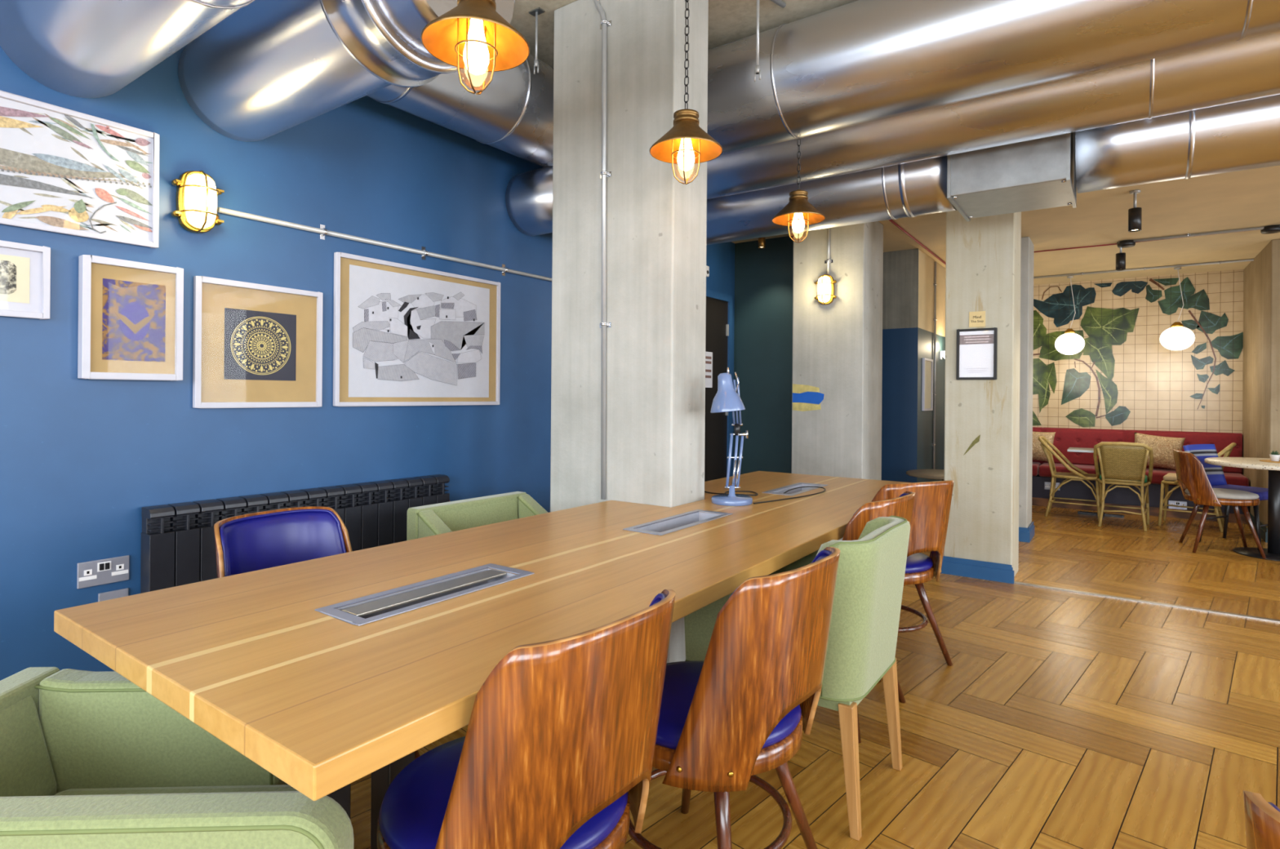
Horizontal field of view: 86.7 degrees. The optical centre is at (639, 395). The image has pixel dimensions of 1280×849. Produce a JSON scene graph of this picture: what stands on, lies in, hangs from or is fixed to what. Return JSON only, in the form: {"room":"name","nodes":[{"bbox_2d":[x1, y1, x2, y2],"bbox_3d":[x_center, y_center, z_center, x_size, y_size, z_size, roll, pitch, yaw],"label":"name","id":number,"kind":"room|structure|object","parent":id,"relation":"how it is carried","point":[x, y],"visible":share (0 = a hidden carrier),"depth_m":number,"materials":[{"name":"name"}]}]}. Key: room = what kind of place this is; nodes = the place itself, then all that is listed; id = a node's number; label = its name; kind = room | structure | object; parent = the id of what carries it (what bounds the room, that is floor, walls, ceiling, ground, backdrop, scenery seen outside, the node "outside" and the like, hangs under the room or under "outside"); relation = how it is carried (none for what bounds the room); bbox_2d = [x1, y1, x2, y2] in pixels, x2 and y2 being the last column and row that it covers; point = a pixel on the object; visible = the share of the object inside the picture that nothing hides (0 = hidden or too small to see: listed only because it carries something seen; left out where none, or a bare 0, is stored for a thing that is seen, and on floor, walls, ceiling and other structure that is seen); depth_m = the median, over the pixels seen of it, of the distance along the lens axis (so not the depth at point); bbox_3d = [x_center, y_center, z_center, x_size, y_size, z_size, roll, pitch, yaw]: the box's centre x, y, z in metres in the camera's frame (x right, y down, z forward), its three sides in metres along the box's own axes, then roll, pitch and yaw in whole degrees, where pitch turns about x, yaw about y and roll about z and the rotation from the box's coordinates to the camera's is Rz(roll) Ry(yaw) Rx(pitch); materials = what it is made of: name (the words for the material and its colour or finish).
{"room":"common room","nodes":[
{"label":"common room","id":0,"kind":"room"},
{"bbox_2d":[0,17,734,680],"bbox_3d":[-1.388,-0.366,3.098,0.150,3.390,9.750,0,0,35],"label":"wall","id":1,"kind":"structure","parent":0,"point":[81,460],"depth_m":2.71,"materials":[{"name":"blue paint"}]},
{"bbox_2d":[0,240,50,319],"bbox_3d":[-1.992,-0.363,2.091,0.025,0.235,0.267,0,0,35],"label":"picture","id":2,"kind":"object","parent":1,"relation":"attached to","point":[24,268],"visible":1,"depth_m":2.15,"materials":[{"name":"white paint"}]},
{"bbox_2d":[0,259,16,293],"bbox_3d":[-1.995,-0.368,2.087,0.001,0.104,0.116,0,0,35],"label":"print","id":3,"kind":"object","parent":2,"relation":"attached to","point":[7,267],"depth_m":2.12},
{"bbox_2d":[0,89,159,248],"bbox_3d":[-1.996,-0.738,2.085,0.021,0.412,0.890,0,0,35],"label":"picture","id":4,"kind":"object","parent":1,"relation":"attached to","point":[64,171],"visible":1,"depth_m":2.26,"materials":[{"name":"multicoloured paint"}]},
{"bbox_2d":[76,555,129,589],"bbox_3d":[-1.839,0.606,2.328,0.014,0.086,0.146,0,0,35],"label":"wall socket","id":5,"kind":"object","parent":1,"relation":"attached to","point":[107,571],"visible":1,"depth_m":2.32,"materials":[{"name":"silver metal"}]},
{"bbox_2d":[97,587,128,601],"bbox_3d":[-1.826,0.721,2.352,0.010,0.086,0.086,0,0,35],"label":"wall socket","id":6,"kind":"object","parent":1,"relation":"attached to","point":[117,593],"visible":0.42,"depth_m":2.35,"materials":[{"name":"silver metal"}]},
{"bbox_2d":[0,0,254,97],"bbox_3d":[1.145,-1.161,0.090,7.450,0.388,0.388,0,0,35],"label":"ventilation duct","id":7,"kind":"object","parent":1,"relation":"attached to","point":[78,48],"visible":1,"depth_m":1.94,"materials":[{"name":"metal"}]},
{"bbox_2d":[77,254,183,380],"bbox_3d":[-1.777,-0.261,2.379,0.044,0.414,0.297,0,0,35],"label":"picture","id":8,"kind":"object","parent":1,"relation":"attached to","point":[131,313],"visible":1,"depth_m":2.36,"materials":[{"name":"white paint"}]},
{"bbox_2d":[171,170,224,233],"bbox_3d":[-1.631,-0.723,2.519,0.116,0.231,0.164,0,0,35],"label":"wall light","id":9,"kind":"object","parent":1,"relation":"attached to","point":[197,192],"visible":1,"depth_m":2.49,"materials":[{"name":"gold metal"}]},
{"bbox_2d":[192,275,323,408],"bbox_3d":[-1.530,-0.200,2.749,0.021,0.499,0.497,0,0,35],"label":"picture","id":10,"kind":"object","parent":1,"relation":"attached to","point":[255,345],"visible":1,"depth_m":2.73,"materials":[{"name":"white paint"}]},
{"bbox_2d":[231,316,290,374],"bbox_3d":[-1.532,-0.201,2.749,0.001,0.236,0.236,0,0,35],"label":"print","id":11,"kind":"object","parent":10,"relation":"attached to","point":[260,345],"depth_m":2.75,"materials":[{"name":"gold metal"}]},
{"bbox_2d":[140,474,449,593],"bbox_3d":[-1.364,0.744,2.924,0.102,0.690,1.318,0,0,35],"label":"radiator","id":12,"kind":"object","parent":1,"relation":"attached to","point":[178,545],"visible":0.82,"depth_m":2.66,"materials":[{"name":"metal"}]},
{"bbox_2d":[177,0,514,142],"bbox_3d":[-1.043,-1.198,2.277,1.350,0.464,0.464,0,0,35],"label":"ventilation duct","id":13,"kind":"object","parent":1,"relation":"attached to","point":[269,68],"visible":0.87,"depth_m":2.16,"materials":[{"name":"metal"}]},
{"bbox_2d":[217,207,551,281],"bbox_3d":[-0.695,-0.708,3.921,0.033,0.064,3.210,0,0,35],"label":"conduit","id":14,"kind":"object","parent":1,"relation":"attached to","point":[322,232],"visible":0.78,"depth_m":3.12,"materials":[{"name":"metal"}]},
{"bbox_2d":[333,252,500,406],"bbox_3d":[-1.069,-0.291,3.397,0.023,0.685,0.972,0,0,35],"label":"picture","id":15,"kind":"object","parent":1,"relation":"attached to","point":[404,335],"visible":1,"depth_m":3.33,"materials":[{"name":"paper"}]},
{"bbox_2d":[352,292,484,385],"bbox_3d":[-1.075,-0.299,3.387,0.003,0.495,0.778,0,0,35],"label":"print","id":16,"kind":"object","parent":15,"relation":"attached to","point":[399,338],"depth_m":3.36,"materials":[{"name":"white"}]},
{"bbox_2d":[704,288,733,481],"bbox_3d":[0.545,0.169,5.635,0.080,2.110,0.950,0,0,35],"label":"door","id":17,"kind":"structure","parent":1,"relation":"in","point":[719,306],"depth_m":5.84,"materials":[{"name":"blue paint"}]},
{"bbox_2d":[705,351,712,387],"bbox_3d":[0.555,-0.216,5.673,0.005,0.300,0.200,0,0,35],"label":"notice","id":18,"kind":"object","parent":17,"relation":"attached to","point":[708,355],"visible":0.64,"depth_m":5.71,"materials":[{"name":"white paper"}]},
{"bbox_2d":[706,155,956,244],"bbox_3d":[0.956,-1.290,4.477,2.070,0.448,0.448,0,0,35],"label":"ventilation duct","id":19,"kind":"object","parent":1,"relation":"attached to","point":[917,188],"visible":0.49,"depth_m":4.08,"materials":[{"name":"metal"}]},
{"bbox_2d":[505,31,1279,235],"bbox_3d":[2.643,-1.288,2.204,7.450,0.785,1.258,0,0,35],"label":"ventilation duct","id":20,"kind":"object","parent":1,"relation":"attached to","point":[1247,68],"visible":0.33,"depth_m":3.20,"materials":[{"name":"metal"}]},
{"bbox_2d":[946,132,1076,221],"bbox_3d":[2.042,-1.313,3.708,0.556,0.522,0.590,0,0,35],"label":"box","id":21,"kind":"object","parent":20,"relation":"attached to","point":[1037,174],"visible":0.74,"depth_m":3.54,"materials":[{"name":"metal"}]},
{"bbox_2d":[733,235,793,475],"bbox_3d":[1.186,-0.071,5.967,0.738,2.600,0.130,0,0,35],"label":"wall","id":22,"kind":"structure","parent":0,"point":[763,323],"depth_m":5.95,"materials":[{"name":"teal paint"}]},
{"bbox_2d":[350,505,1279,848],"bbox_3d":[2.582,1.300,2.147,7.450,0.120,12.500,0,0,35],"label":"floor","id":23,"kind":"structure","parent":0,"point":[1058,719],"depth_m":2.57,"materials":[{"name":"brown wood"}]},
{"bbox_2d":[0,666,353,848],"bbox_3d":[-0.873,0.898,1.208,0.860,0.630,0.541,0,0,-3],"label":"armchair","id":24,"kind":"object","parent":23,"relation":"on","point":[89,759],"visible":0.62,"depth_m":1.35,"materials":[{"name":"fabric"}]},
{"bbox_2d":[53,784,297,795],"bbox_3d":[-0.912,0.853,1.207,0.520,0.120,0.380,0,0,-3],"label":"seat cushion","id":25,"kind":"object","parent":24,"relation":"on","point":[59,789],"depth_m":1.37,"materials":[{"name":"green fabric"}]},
{"bbox_2d":[213,506,420,759],"bbox_3d":[-1.031,0.803,2.143,0.537,0.826,0.501,0,0,30],"label":"chair","id":26,"kind":"object","parent":23,"relation":"on","point":[260,540],"visible":0.38,"depth_m":2.27,"materials":[{"name":"leather"}]},
{"bbox_2d":[406,491,547,540],"bbox_3d":[-0.579,0.843,2.929,0.520,0.745,0.645,0,0,35],"label":"armchair","id":27,"kind":"object","parent":23,"relation":"on","point":[429,520],"visible":0.23,"depth_m":2.99,"materials":[{"name":"fabric"}]},
{"bbox_2d":[53,471,909,848],"bbox_3d":[0.167,0.845,2.568,1.035,0.754,3.468,0,0,35],"label":"table","id":28,"kind":"object","parent":23,"relation":"on","point":[328,673],"visible":0.91,"depth_m":1.46,"materials":[{"name":"brown wood"}]},
{"bbox_2d":[336,568,515,618],"bbox_3d":[-0.489,0.490,1.619,0.121,0.048,0.440,0,0,35],"label":"tray","id":29,"kind":"object","parent":28,"relation":"on","point":[382,604],"depth_m":1.61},
{"bbox_2d":[635,511,721,532],"bbox_3d":[0.154,0.495,2.532,0.116,0.048,0.453,0,0,35],"label":"tray","id":30,"kind":"object","parent":28,"relation":"on","point":[683,520],"depth_m":2.59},
{"bbox_2d":[710,367,752,506],"bbox_3d":[0.389,0.177,2.954,0.187,0.593,0.252,0,0,35],"label":"desk lamp","id":31,"kind":"object","parent":28,"relation":"on","point":[726,398],"visible":1,"depth_m":2.91,"materials":[{"name":"blue metal"}]},
{"bbox_2d":[704,490,758,495],"bbox_3d":[0.414,0.467,3.338,0.209,0.012,0.466,0,0,-30],"label":"cable","id":32,"kind":"object","parent":28,"relation":"on","point":[704,491],"visible":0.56,"depth_m":3.26,"materials":[{"name":"plastic"}]},
{"bbox_2d":[753,485,825,503],"bbox_3d":[0.705,0.478,3.203,0.182,0.031,0.649,0,0,35],"label":"cable","id":33,"kind":"object","parent":28,"relation":"on","point":[807,486],"visible":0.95,"depth_m":3.20,"materials":[{"name":"plastic"}]},
{"bbox_2d":[771,484,818,493],"bbox_3d":[0.796,0.500,3.453,0.113,0.048,0.418,0,0,35],"label":"tray","id":34,"kind":"object","parent":28,"relation":"on","point":[780,490],"depth_m":3.53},
{"bbox_2d":[377,589,675,848],"bbox_3d":[-0.225,0.792,1.275,0.537,0.861,0.501,0,0,37],"label":"chair","id":35,"kind":"object","parent":23,"relation":"on","point":[557,751],"visible":1,"depth_m":1.05,"materials":[{"name":"brown wood"}]},
{"bbox_2d":[550,0,708,662],"bbox_3d":[-0.062,-0.316,3.178,0.692,3.070,0.288,0,0,35],"label":"concrete column","id":36,"kind":"structure","parent":23,"relation":"on","point":[656,223],"depth_m":3.02,"materials":[{"name":"concrete"}]},
{"bbox_2d":[593,0,611,499],"bbox_3d":[-0.178,-0.693,3.070,0.110,2.319,0.037,0,0,35],"label":"conduit","id":37,"kind":"object","parent":36,"relation":"attached to","point":[605,24],"visible":1,"depth_m":3.05,"materials":[{"name":"metal"}]},
{"bbox_2d":[628,546,839,848],"bbox_3d":[0.191,0.795,1.665,0.537,0.861,0.501,0,0,39],"label":"chair","id":38,"kind":"object","parent":23,"relation":"on","point":[739,713],"visible":0.94,"depth_m":1.43,"materials":[{"name":"brown wood"}]},
{"bbox_2d":[684,515,910,840],"bbox_3d":[0.521,0.810,2.200,0.589,0.829,0.543,0,0,35],"label":"tub chair","id":39,"kind":"object","parent":23,"relation":"on","point":[861,648],"visible":0.48,"depth_m":1.91,"materials":[{"name":"green fabric"}]},
{"bbox_2d":[791,221,883,540],"bbox_3d":[1.566,-0.068,5.382,0.559,2.600,0.495,0,0,35],"label":"concrete column","id":40,"kind":"structure","parent":23,"relation":"on","point":[837,345],"depth_m":5.17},
{"bbox_2d":[792,383,824,411],"bbox_3d":[1.304,0.018,5.262,0.257,0.215,0.003,0,0,35],"label":"paint mark","id":41,"kind":"object","parent":40,"relation":"attached to","point":[805,397],"visible":1,"depth_m":5.27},
{"bbox_2d":[813,274,836,304],"bbox_3d":[1.395,-0.804,5.133,0.164,0.231,0.116,0,0,35],"label":"wall light","id":42,"kind":"object","parent":40,"relation":"attached to","point":[825,283],"visible":1,"depth_m":5.10,"materials":[{"name":"glass"}]},
{"bbox_2d":[824,227,832,275],"bbox_3d":[1.435,-1.144,5.163,0.064,0.450,0.036,0,0,35],"label":"conduit","id":43,"kind":"object","parent":40,"relation":"attached to","point":[828,261],"visible":0.96,"depth_m":5.15,"materials":[{"name":"metal"}]},
{"bbox_2d":[842,491,915,743],"bbox_3d":[0.778,0.800,2.675,0.537,0.861,0.501,0,0,41],"label":"chair","id":44,"kind":"object","parent":23,"relation":"on","point":[902,506],"visible":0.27,"depth_m":2.41,"materials":[{"name":"brown wood"}]},
{"bbox_2d":[871,480,954,681],"bbox_3d":[1.147,0.803,3.169,0.501,0.861,0.537,0,0,-25],"label":"chair","id":45,"kind":"object","parent":23,"relation":"on","point":[932,500],"visible":0.58,"depth_m":2.97,"materials":[{"name":"brown wood"}]},
{"bbox_2d":[906,469,944,480],"bbox_3d":[2.475,0.934,5.496,0.600,0.610,0.600,0,0,35],"label":"side table","id":46,"kind":"object","parent":23,"relation":"on","point":[939,474],"visible":0.35,"depth_m":5.44,"materials":[{"name":"brown wood"}]},
{"bbox_2d":[943,209,1021,576],"bbox_3d":[2.401,-0.061,4.755,0.422,2.600,0.365,0,0,35],"label":"concrete column","id":47,"kind":"structure","parent":23,"relation":"on","point":[984,254],"depth_m":4.60,"materials":[{"name":"concrete"}]},
{"bbox_2d":[955,327,997,379],"bbox_3d":[2.283,-0.280,4.602,0.248,0.350,0.021,0,0,35],"label":"framed poster","id":48,"kind":"object","parent":47,"relation":"attached to","point":[976,348],"visible":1,"depth_m":4.60,"materials":[{"name":"paper"}]},
{"bbox_2d":[968,311,985,327],"bbox_3d":[2.290,-0.517,4.608,0.100,0.106,0.006,0,0,35],"label":"wooden plaque","id":49,"kind":"object","parent":47,"relation":"attached to","point":[976,319],"visible":1,"depth_m":4.61,"materials":[{"name":"brown wood"}]},
{"bbox_2d":[940,555,1014,583],"bbox_3d":[2.278,1.178,4.596,0.452,0.120,0.021,0,0,35],"label":"baseboard","id":50,"kind":"structure","parent":47,"relation":"attached to","point":[993,571],"depth_m":4.58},
{"bbox_2d":[1018,236,1034,529],"bbox_3d":[3.271,-0.054,6.029,0.350,2.600,0.380,0,0,35],"label":"concrete column","id":51,"kind":"structure","parent":23,"relation":"on","point":[1027,246],"depth_m":5.80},
{"bbox_2d":[1018,527,1030,542],"bbox_3d":[3.148,1.185,5.859,0.382,0.120,0.023,0,0,35],"label":"baseboard","id":52,"kind":"structure","parent":51,"relation":"attached to","point":[1024,534],"depth_m":5.77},
{"bbox_2d":[1028,521,1034,541],"bbox_3d":[3.413,1.187,5.921,0.020,0.120,0.380,0,0,35],"label":"baseboard","id":53,"kind":"structure","parent":51,"relation":"attached to","point":[1031,528],"depth_m":5.90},
{"bbox_2d":[1038,435,1100,521],"bbox_3d":[4.457,0.846,7.046,0.563,0.825,0.468,0,0,35],"label":"rattan chair","id":54,"kind":"object","parent":23,"relation":"on","point":[1074,475],"visible":0.96,"depth_m":7.00,"materials":[{"name":"wicker"}]},
{"bbox_2d":[1066,447,1124,518],"bbox_3d":[4.820,0.913,7.095,0.580,0.690,0.400,0,0,35],"label":"cafe table","id":55,"kind":"object","parent":23,"relation":"on","point":[1070,449],"visible":0.39,"depth_m":7.08,"materials":[{"name":"metal"}]},
{"bbox_2d":[1093,441,1153,531],"bbox_3d":[4.651,0.847,6.530,0.468,0.825,0.563,0,0,37],"label":"rattan chair","id":56,"kind":"object","parent":23,"relation":"on","point":[1121,463],"visible":1,"depth_m":6.38,"materials":[{"name":"wicker"}]},
{"bbox_2d":[1099,474,1147,483],"bbox_3d":[4.690,0.796,6.581,0.372,0.048,0.363,0,0,37],"label":"seat cushion","id":57,"kind":"object","parent":56,"relation":"on","point":[1106,480],"depth_m":6.44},
{"bbox_2d":[1031,426,1248,524],"bbox_3d":[5.115,0.823,7.631,2.540,0.875,0.595,0,0,35],"label":"banquette","id":58,"kind":"object","parent":23,"relation":"on","point":[1064,438],"visible":0.33,"depth_m":7.44,"materials":[{"name":"fabric"}]},
{"bbox_2d":[1031,462,1040,475],"bbox_3d":[4.344,0.857,8.100,0.740,0.125,0.470,0,0,35],"label":"seat cushion","id":59,"kind":"object","parent":58,"relation":"on","point":[1036,467],"depth_m":7.72,"materials":[{"name":"fabric"}]},
{"bbox_2d":[1032,431,1055,462],"bbox_3d":[4.629,0.591,7.980,0.431,0.373,0.175,0,0,39],"label":"cushion","id":60,"kind":"object","parent":58,"relation":"on","point":[1038,454],"visible":0.32,"depth_m":7.89,"materials":[{"name":"fabric"}]},
{"bbox_2d":[1044,481,1060,490],"bbox_3d":[4.642,1.022,7.641,0.150,0.085,0.014,0,0,35],"label":"wall socket","id":61,"kind":"object","parent":58,"relation":"attached to","point":[1046,484],"visible":0.69,"depth_m":7.66,"materials":[{"name":"silver metal"}]},
{"bbox_2d":[1038,462,1096,476],"bbox_3d":[4.979,0.862,7.651,0.805,0.125,0.470,0,0,35],"label":"seat cushion","id":62,"kind":"object","parent":58,"relation":"on","point":[1044,470],"depth_m":7.63,"materials":[{"name":"fabric"}]},
{"bbox_2d":[1134,432,1185,470],"bbox_3d":[5.575,0.604,7.310,0.467,0.395,0.176,0,0,39],"label":"cushion","id":63,"kind":"object","parent":58,"relation":"on","point":[1162,447],"visible":0.59,"depth_m":7.24,"materials":[{"name":"fabric"}]},
{"bbox_2d":[1168,500,1186,510],"bbox_3d":[5.547,1.134,6.999,0.150,0.085,0.014,0,0,35],"label":"wall socket","id":64,"kind":"object","parent":58,"relation":"attached to","point":[1170,502],"visible":0.87,"depth_m":7.00,"materials":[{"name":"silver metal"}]},
{"bbox_2d":[1145,468,1248,486],"bbox_3d":[5.713,0.867,7.131,0.985,0.125,0.470,0,0,35],"label":"seat cushion","id":65,"kind":"object","parent":58,"relation":"on","point":[1231,478],"depth_m":7.05,"materials":[{"name":"fabric"}]},
{"bbox_2d":[1013,581,1279,622],"bbox_3d":[4.176,1.249,3.273,6.150,0.007,0.036,0,0,35],"label":"trim","id":66,"kind":"structure","parent":23,"relation":"on","point":[1015,582],"depth_m":4.05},
{"bbox_2d":[1157,442,1236,532],"bbox_3d":[5.357,0.853,6.522,0.563,0.825,0.468,0,0,43],"label":"rattan chair","id":67,"kind":"object","parent":23,"relation":"on","point":[1169,478],"visible":0.48,"depth_m":6.53,"materials":[{"name":"wicker"}]},
{"bbox_2d":[1163,472,1177,480],"bbox_3d":[5.311,0.801,6.565,0.363,0.048,0.372,0,0,43],"label":"seat cushion","id":68,"kind":"object","parent":67,"relation":"on","point":[1169,477],"depth_m":6.53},
{"bbox_2d":[1173,448,1266,559],"bbox_3d":[4.676,0.859,5.513,0.537,0.805,0.501,0,0,27],"label":"chair","id":69,"kind":"object","parent":23,"relation":"on","point":[1193,480],"visible":1,"depth_m":5.41,"materials":[{"name":"brown wood"}]},
{"bbox_2d":[1182,444,1267,550],"bbox_3d":[5.040,0.848,5.783,0.445,0.826,0.589,0,0,-25],"label":"striped chair","id":70,"kind":"object","parent":23,"relation":"on","point":[1215,473],"visible":0.49,"depth_m":5.96,"materials":[{"name":"blue fabric"}]},
{"bbox_2d":[1204,457,1279,561],"bbox_3d":[4.999,0.892,5.339,0.860,0.735,0.860,0,0,35],"label":"round table","id":71,"kind":"object","parent":23,"relation":"on","point":[1272,553],"visible":0.91,"depth_m":5.31,"materials":[{"name":"stone"}]},
{"bbox_2d":[1259,459,1279,462],"bbox_3d":[5.084,0.522,5.317,0.340,0.004,0.340,0,0,35],"label":"placemat","id":72,"kind":"object","parent":71,"relation":"on","point":[1263,460],"visible":0.82,"depth_m":5.34,"materials":[{"name":"wood"}]},
{"bbox_2d":[1269,450,1279,461],"bbox_3d":[5.019,0.477,5.363,0.066,0.085,0.068,0,0,35],"label":"potted succulent","id":73,"kind":"object","parent":72,"relation":"on","point":[1275,456],"visible":1,"depth_m":5.35,"materials":[{"name":"ceramic"}]},
{"bbox_2d":[1269,454,1279,461],"bbox_3d":[5.019,0.494,5.364,0.066,0.050,0.066,0,0,35],"label":"pot","id":74,"kind":"object","parent":73,"relation":"on","point":[1273,457],"depth_m":5.34,"materials":[{"name":"ceramic"}]},
{"bbox_2d":[1243,790,1279,848],"bbox_3d":[0.838,0.800,0.545,0.537,0.861,0.501,0,0,-23],"label":"chair","id":75,"kind":"object","parent":23,"relation":"on","point":[1262,818],"visible":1,"depth_m":0.62,"materials":[{"name":"brown wood"}]},
{"bbox_2d":[510,0,1279,284],"bbox_3d":[2.606,-1.695,2.147,7.750,0.670,12.800,0,0,35],"label":"ceiling","id":76,"kind":"structure","parent":0,"point":[1245,198],"depth_m":5.20,"materials":[{"name":"paint"}]},
{"bbox_2d":[420,0,529,94],"bbox_3d":[-0.404,-1.304,1.690,0.264,1.104,0.264,0,0,35],"label":"pendant lamp","id":77,"kind":"object","parent":76,"relation":"hanging from","point":[472,36],"visible":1,"depth_m":1.69,"materials":[{"name":"brown metal"}]},
{"bbox_2d":[528,6,545,74],"bbox_3d":[-0.499,-1.704,3.273,0.070,0.300,0.040,0,0,35],"label":"rod","id":78,"kind":"object","parent":76,"relation":"hanging from","point":[535,12],"visible":1,"depth_m":3.27,"materials":[{"name":"metal"}]},
{"bbox_2d":[649,0,722,184],"bbox_3d":[0.169,-1.307,2.448,0.264,1.090,0.264,0,0,35],"label":"pendant lamp","id":79,"kind":"object","parent":76,"relation":"hanging from","point":[686,144],"visible":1,"depth_m":2.44,"materials":[{"name":"brown metal"}]},
{"bbox_2d":[754,0,760,81],"bbox_3d":[0.498,-1.589,2.866,0.070,0.515,0.040,0,0,35],"label":"rod","id":80,"kind":"object","parent":76,"relation":"hanging from","point":[757,71],"visible":1,"depth_m":2.86,"materials":[{"name":"metal"}]},
{"bbox_2d":[758,237,765,248],"bbox_3d":[1.016,-1.302,5.660,0.060,0.140,0.060,0,0,35],"label":"ceiling spotlight","id":81,"kind":"object","parent":76,"relation":"attached to","point":[762,241],"visible":0.7,"depth_m":5.63,"materials":[{"name":"metal"}]},
{"bbox_2d":[366,0,1279,167],"bbox_3d":[2.169,-1.534,1.513,7.446,0.570,2.028,0,0,35],"label":"ventilation duct","id":82,"kind":"object","parent":76,"relation":"hanging from","point":[858,62],"visible":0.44,"depth_m":2.93,"materials":[{"name":"metal"}]},
{"bbox_2d":[772,137,825,243],"bbox_3d":[0.802,-1.036,3.432,0.264,0.529,0.264,0,0,35],"label":"pendant lamp","id":83,"kind":"object","parent":82,"relation":"hanging from","point":[798,213],"visible":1,"depth_m":3.41,"materials":[{"name":"brown metal"}]},
{"bbox_2d":[888,219,946,265],"bbox_3d":[2.703,-1.348,6.333,0.023,0.020,3.950,0,0,35],"label":"cable","id":84,"kind":"object","parent":76,"relation":"attached to","point":[891,220],"visible":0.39,"depth_m":5.90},
{"bbox_2d":[1115,242,1125,271],"bbox_3d":[4.224,-1.224,5.961,0.072,0.245,0.072,0,0,35],"label":"ceiling spotlight","id":85,"kind":"object","parent":76,"relation":"attached to","point":[1121,256],"visible":0.86,"depth_m":5.93,"materials":[{"name":"metal"}]},
{"bbox_2d":[1117,240,1135,248],"bbox_3d":[4.239,-1.320,5.914,0.130,0.042,0.130,0,0,35],"label":"junction box","id":86,"kind":"object","parent":76,"relation":"attached to","point":[1126,243],"visible":1,"depth_m":5.87,"materials":[{"name":"black plastic"}]},
{"bbox_2d":[1128,189,1142,231],"bbox_3d":[3.275,-1.222,4.489,0.072,0.265,0.072,0,0,35],"label":"ceiling spotlight","id":87,"kind":"object","parent":76,"relation":"attached to","point":[1135,214],"visible":1,"depth_m":4.47,"materials":[{"name":"metal"}]},
{"bbox_2d":[1033,258,1253,278],"bbox_3d":[6.376,-1.317,6.325,6.080,0.034,0.060,0,0,35],"label":"conduit","id":88,"kind":"object","parent":76,"relation":"attached to","point":[1247,260],"visible":0.8,"depth_m":7.07,"materials":[{"name":"metal"}]},
{"bbox_2d":[1054,275,1084,355],"bbox_3d":[4.740,-0.882,7.481,0.280,0.869,0.280,0,0,35],"label":"globe pendant","id":89,"kind":"object","parent":88,"relation":"hanging from","point":[1069,343],"visible":1,"depth_m":7.40,"materials":[{"name":"beige"}]},
{"bbox_2d":[1160,266,1195,350],"bbox_3d":[5.499,-0.885,6.943,0.284,0.851,0.284,0,0,35],"label":"globe pendant","id":90,"kind":"object","parent":88,"relation":"hanging from","point":[1177,337],"visible":1,"depth_m":6.87,"materials":[{"name":"beige"}]},
{"bbox_2d":[1034,229,1259,252],"bbox_3d":[5.702,-1.325,4.915,5.550,0.016,0.012,0,0,35],"label":"cable","id":91,"kind":"object","parent":76,"relation":"attached to","point":[1257,229],"visible":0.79,"depth_m":6.09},
{"bbox_2d":[1118,226,1264,243],"bbox_3d":[6.055,-1.320,4.591,4.600,0.034,0.060,0,0,35],"label":"conduit","id":92,"kind":"object","parent":76,"relation":"attached to","point":[1187,235],"visible":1,"depth_m":5.60,"materials":[{"name":"metal"}]},
{"bbox_2d":[1260,224,1279,234],"bbox_3d":[5.003,-1.314,5.373,0.130,0.042,0.130,0,0,35],"label":"junction box","id":93,"kind":"object","parent":76,"relation":"attached to","point":[1270,228],"visible":0.99,"depth_m":5.34,"materials":[{"name":"black plastic"}]},
{"bbox_2d":[881,248,946,482],"bbox_3d":[2.847,-0.058,7.940,1.470,2.600,3.050,0,0,35],"label":"wall","id":94,"kind":"structure","parent":0,"point":[908,275],"depth_m":6.39,"materials":[{"name":"blue paint"}]},
{"bbox_2d":[921,357,933,410],"bbox_3d":[2.778,-0.103,6.550,0.021,0.500,0.360,0,0,35],"label":"picture","id":95,"kind":"object","parent":94,"relation":"attached to","point":[927,364],"visible":1,"depth_m":6.56,"materials":[{"name":"paper"}]},
{"bbox_2d":[932,261,937,469],"bbox_3d":[2.948,-0.297,6.786,0.034,2.080,0.060,0,0,35],"label":"conduit","id":96,"kind":"object","parent":94,"relation":"attached to","point":[935,284],"visible":0.95,"depth_m":6.78,"materials":[{"name":"metal"}]},
{"bbox_2d":[1032,269,1244,474],"bbox_3d":[6.786,-0.027,6.928,6.130,2.600,0.150,0,0,35],"label":"wall","id":97,"kind":"structure","parent":0,"point":[1156,383],"depth_m":7.56,"materials":[{"name":"beige tile"}]},
{"bbox_2d":[1032,276,1243,426],"bbox_3d":[5.515,-0.465,7.732,2.079,1.694,0.005,0,0,35],"label":"mural","id":98,"kind":"object","parent":97,"relation":"attached to","point":[1105,328],"visible":0.93,"depth_m":7.84,"materials":[{"name":"teal paint"}]},
{"bbox_2d":[1242,239,1279,528],"bbox_3d":[6.141,-0.032,6.294,0.650,2.600,1.610,0,0,35],"label":"concrete column","id":99,"kind":"structure","parent":0,"point":[1261,277],"depth_m":6.18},
{"bbox_2d":[1246,512,1267,542],"bbox_3d":[5.766,1.205,6.363,0.023,0.120,1.340,0,0,35],"label":"baseboard","id":100,"kind":"object","parent":99,"relation":"attached to","point":[1264,530],"visible":0.31,"depth_m":5.95,"materials":[{"name":"teal paint"}]},
{"bbox_3d":[5.696,-0.310,-0.049,0.150,3.390,12.800,0,0,35],"label":"wall","id":101,"kind":"structure","parent":0,"visible":0},
{"bbox_2d":[1075,94,1279,193],"bbox_3d":[4.237,-1.265,2.154,4.790,0.448,0.448,0,0,35],"label":"ventilation duct","id":102,"kind":"object","parent":101,"relation":"attached to","point":[1245,135],"visible":0.68,"depth_m":3.17,"materials":[{"name":"metal"}]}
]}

